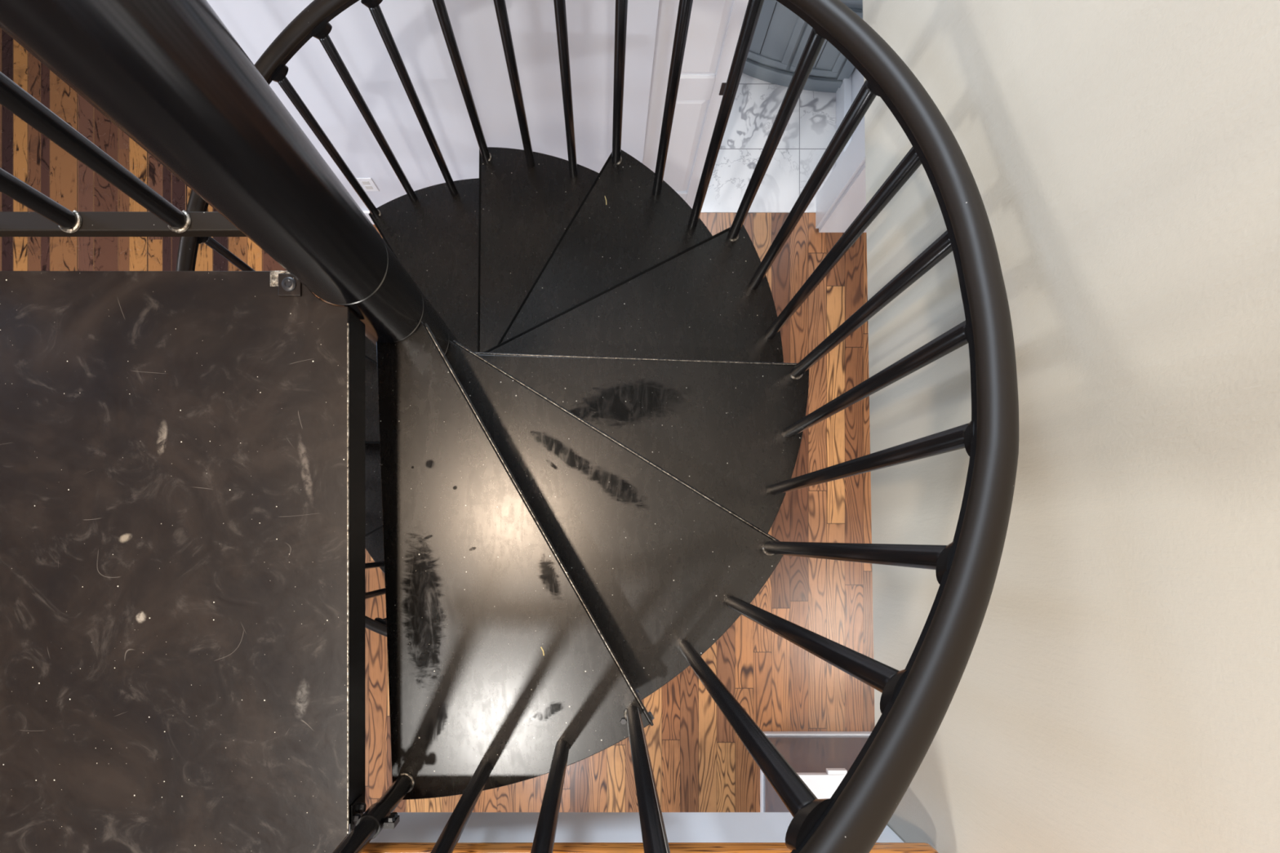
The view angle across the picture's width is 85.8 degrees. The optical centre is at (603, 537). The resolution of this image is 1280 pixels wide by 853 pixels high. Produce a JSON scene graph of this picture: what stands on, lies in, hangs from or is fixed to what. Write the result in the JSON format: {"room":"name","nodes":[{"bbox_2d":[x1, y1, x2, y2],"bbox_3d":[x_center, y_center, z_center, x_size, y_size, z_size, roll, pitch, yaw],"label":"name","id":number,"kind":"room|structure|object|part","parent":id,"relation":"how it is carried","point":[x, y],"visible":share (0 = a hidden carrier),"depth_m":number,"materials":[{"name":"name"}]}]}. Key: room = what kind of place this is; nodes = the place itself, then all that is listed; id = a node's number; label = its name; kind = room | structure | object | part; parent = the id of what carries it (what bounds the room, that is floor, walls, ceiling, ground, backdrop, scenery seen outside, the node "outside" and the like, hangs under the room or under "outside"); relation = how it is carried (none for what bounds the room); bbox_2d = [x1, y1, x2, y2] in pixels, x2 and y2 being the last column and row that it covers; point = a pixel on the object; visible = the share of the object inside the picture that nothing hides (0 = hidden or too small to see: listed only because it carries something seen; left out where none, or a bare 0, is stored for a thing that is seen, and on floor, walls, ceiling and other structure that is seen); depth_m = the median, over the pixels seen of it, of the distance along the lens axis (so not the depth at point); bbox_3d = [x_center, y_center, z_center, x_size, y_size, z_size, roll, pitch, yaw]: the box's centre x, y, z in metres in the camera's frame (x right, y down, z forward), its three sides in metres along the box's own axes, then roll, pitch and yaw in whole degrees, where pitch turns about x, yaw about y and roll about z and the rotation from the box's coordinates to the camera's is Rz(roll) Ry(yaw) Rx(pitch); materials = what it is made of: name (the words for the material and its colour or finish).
{"room":"spiral staircase","nodes":[
{"label":"spiral staircase","id":0,"kind":"room"},
{"bbox_2d":[206,0,659,210],"bbox_3d":[-0.678,-1.720,2.473,1.704,2.286,0.120,0,90,0],"label":"wall","id":1,"kind":"structure","parent":0,"point":[414,25],"depth_m":2.48,"materials":[{"name":"white paint"}]},
{"bbox_2d":[355,177,378,191],"bbox_3d":[-1.107,-1.657,3.230,0.072,0.116,0.006,0,90,0],"label":"wall outlet","id":2,"kind":"object","parent":1,"relation":"attached to","point":[367,184],"visible":0.93,"depth_m":3.22,"materials":[{"name":"white paint"}]},
{"bbox_2d":[361,181,369,184],"bbox_3d":[-1.107,-1.654,3.209,0.032,0.028,0.002,0,90,0],"label":"socket","id":3,"kind":"object","parent":2,"relation":"attached to","point":[362,182],"depth_m":3.21,"materials":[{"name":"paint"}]},
{"bbox_2d":[364,186,373,189],"bbox_3d":[-1.107,-1.654,3.251,0.032,0.028,0.002,0,90,0],"label":"socket","id":4,"kind":"object","parent":2,"relation":"attached to","point":[366,187],"depth_m":3.25,"materials":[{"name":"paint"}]},
{"bbox_2d":[362,210,374,224],"bbox_3d":[-0.678,-1.652,3.550,1.704,0.132,0.016,0,90,0],"label":"baseboard","id":5,"kind":"structure","parent":1,"relation":"attached to","point":[366,212],"depth_m":3.51,"materials":[{"name":"white paint"}]},
{"bbox_2d":[642,0,748,208],"bbox_3d":[0.343,-1.726,2.587,0.330,2.033,0.052,0,90,0],"label":"door","id":6,"kind":"structure","parent":1,"relation":"in","point":[714,28],"depth_m":2.59,"materials":[{"name":"white paint"}]},
{"bbox_3d":[0.340,-1.716,3.051,0.156,0.730,0.008,0,90,0],"label":"panel","id":7,"kind":"part","parent":6,"relation":"part of","materials":[{"name":"white paint"}]},
{"bbox_3d":[0.340,-1.716,2.121,0.156,0.870,0.008,0,90,0],"label":"panel","id":8,"kind":"part","parent":6,"relation":"part of","materials":[{"name":"white paint"}]},
{"bbox_2d":[0,27,875,812],"bbox_3d":[-1.400,-0.250,3.639,9.200,0.054,9.500,0,90,0],"label":"floor","id":9,"kind":"structure","parent":0,"point":[700,763],"depth_m":3.62,"materials":[{"name":"brown wood"}]},
{"bbox_2d":[0,0,1018,852],"bbox_3d":[-0.381,-0.400,0.636,1.730,5.960,1.729,0,90,0],"label":"spiral staircase","id":10,"kind":"structure","parent":9,"relation":"on","point":[586,420],"depth_m":1.22,"materials":[{"name":"black metal"}]},
{"bbox_2d":[0,71,246,236],"bbox_3d":[-0.905,-0.438,0.520,0.910,0.906,0.038,0,90,0],"label":"guard railing","id":11,"kind":"object","parent":10,"relation":"attached to","point":[49,218],"visible":0.9,"depth_m":0.92,"materials":[{"name":"black metal"}]},
{"bbox_3d":[-0.905,-0.438,0.962,0.910,0.022,0.026,0,90,0],"label":"rail","id":12,"kind":"part","parent":11,"relation":"part of","materials":[{"name":"black metal"}]},
{"bbox_2d":[0,271,399,852],"bbox_3d":[-0.838,0.083,1.051,1.044,0.086,0.955,0,90,0],"label":"landing platform","id":13,"kind":"object","parent":10,"relation":"attached to","point":[182,453],"visible":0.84,"depth_m":1.02,"materials":[{"name":"brown metal"}]},
{"bbox_3d":[-0.351,0.433,0.651,0.030,1.130,0.030,0,90,0],"label":"newel post","id":14,"kind":"part","parent":10,"relation":"part of","materials":[{"name":"black metal"}]},
{"bbox_2d":[742,0,862,93],"bbox_3d":[0.911,-2.730,3.186,0.692,0.850,0.840,0,90,0],"label":"bathroom vanity","id":15,"kind":"object","parent":9,"relation":"on","point":[780,37],"visible":0.47,"depth_m":3.37,"materials":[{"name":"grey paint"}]},
{"bbox_3d":[0.780,-2.427,3.264,0.310,0.425,0.023,22,90,0],"label":"door","id":16,"kind":"part","parent":15,"relation":"part of","materials":[{"name":"blue paint"}]},
{"bbox_3d":[0.780,-2.417,3.264,0.308,0.425,0.019,22,90,0],"label":"door frame","id":17,"kind":"part","parent":15,"relation":"part of","materials":[{"name":"blue paint"}]},
{"bbox_3d":[0.909,-2.401,3.529,0.697,0.045,0.074,17,90,0],"label":"moulding","id":18,"kind":"part","parent":15,"relation":"part of","materials":[{"name":"blue paint"}]},
{"bbox_3d":[1.057,-2.353,3.264,0.238,0.425,0.016,8,90,0],"label":"door","id":19,"kind":"part","parent":15,"relation":"part of","materials":[{"name":"blue paint"}]},
{"bbox_3d":[1.057,-2.343,3.264,0.238,0.425,0.012,8,90,0],"label":"door frame","id":20,"kind":"part","parent":15,"relation":"part of","materials":[{"name":"blue paint"}]},
{"bbox_3d":[1.057,-2.351,2.921,0.239,0.180,0.020,8,90,0],"label":"drawer","id":21,"kind":"part","parent":15,"relation":"part of","materials":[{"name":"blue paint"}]},
{"bbox_2d":[760,731,871,812],"bbox_3d":[1.571,1.794,3.264,1.498,0.704,1.613,0,90,0],"label":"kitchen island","id":22,"kind":"object","parent":9,"relation":"on","point":[822,760],"visible":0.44,"depth_m":3.31,"materials":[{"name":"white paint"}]},
{"bbox_2d":[796,773,845,799],"bbox_3d":[1.571,1.803,2.927,1.498,0.030,1.594,0,90,0],"label":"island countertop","id":23,"kind":"structure","parent":22,"relation":"on","point":[823,785],"depth_m":2.91,"materials":[{"name":"stone"}]},
{"bbox_2d":[851,66,864,140],"bbox_3d":[1.311,-3.140,2.470,0.098,2.281,2.719,0,90,0],"label":"wall","id":24,"kind":"structure","parent":0,"point":[857,78],"depth_m":3.43,"materials":[{"name":"white paint"}]},
{"bbox_2d":[835,74,851,164],"bbox_3d":[1.242,-2.071,3.549,0.040,0.125,0.579,0,90,0],"label":"baseboard","id":25,"kind":"structure","parent":24,"relation":"attached to","point":[843,94],"depth_m":3.49,"materials":[{"name":"white paint"}]},
{"bbox_2d":[862,0,1279,852],"bbox_3d":[0.559,-1.190,-0.527,0.120,3.714,3.622,-1,90,0],"label":"wall","id":26,"kind":"structure","parent":0,"point":[1117,691],"depth_m":0.71,"materials":[{"name":"beige paint"}]},
{"bbox_2d":[342,812,903,842],"bbox_3d":[-0.437,0.539,1.198,1.926,0.272,0.010,0,90,0],"label":"trim","id":27,"kind":"structure","parent":26,"relation":"attached to","point":[411,827],"depth_m":1.26,"materials":[{"name":"white paint"}]},
{"bbox_2d":[361,842,938,852],"bbox_3d":[-0.448,0.532,1.038,1.905,0.045,0.133,0,90,0],"label":"wood floor","id":28,"kind":"structure","parent":26,"relation":"attached to","point":[372,847],"depth_m":1.03,"materials":[{"name":"orange wood"}]},
{"bbox_3d":[1.867,-1.720,2.473,1.466,2.286,0.120,0,90,0],"label":"wall","id":29,"kind":"structure","parent":0,"visible":0},
{"bbox_2d":[815,120,865,228],"bbox_3d":[1.126,-1.705,2.586,0.016,2.060,0.160,0,90,0],"label":"trim","id":30,"kind":"structure","parent":29,"relation":"attached to","point":[853,158],"depth_m":3.23,"materials":[{"name":"white paint"}]},
{"bbox_2d":[818,162,866,232],"bbox_3d":[1.367,-1.632,2.473,0.466,2.286,0.056,0,90,0],"label":"trim","id":31,"kind":"structure","parent":29,"relation":"attached to","point":[852,201],"depth_m":3.34,"materials":[{"name":"white paint"}]}
]}

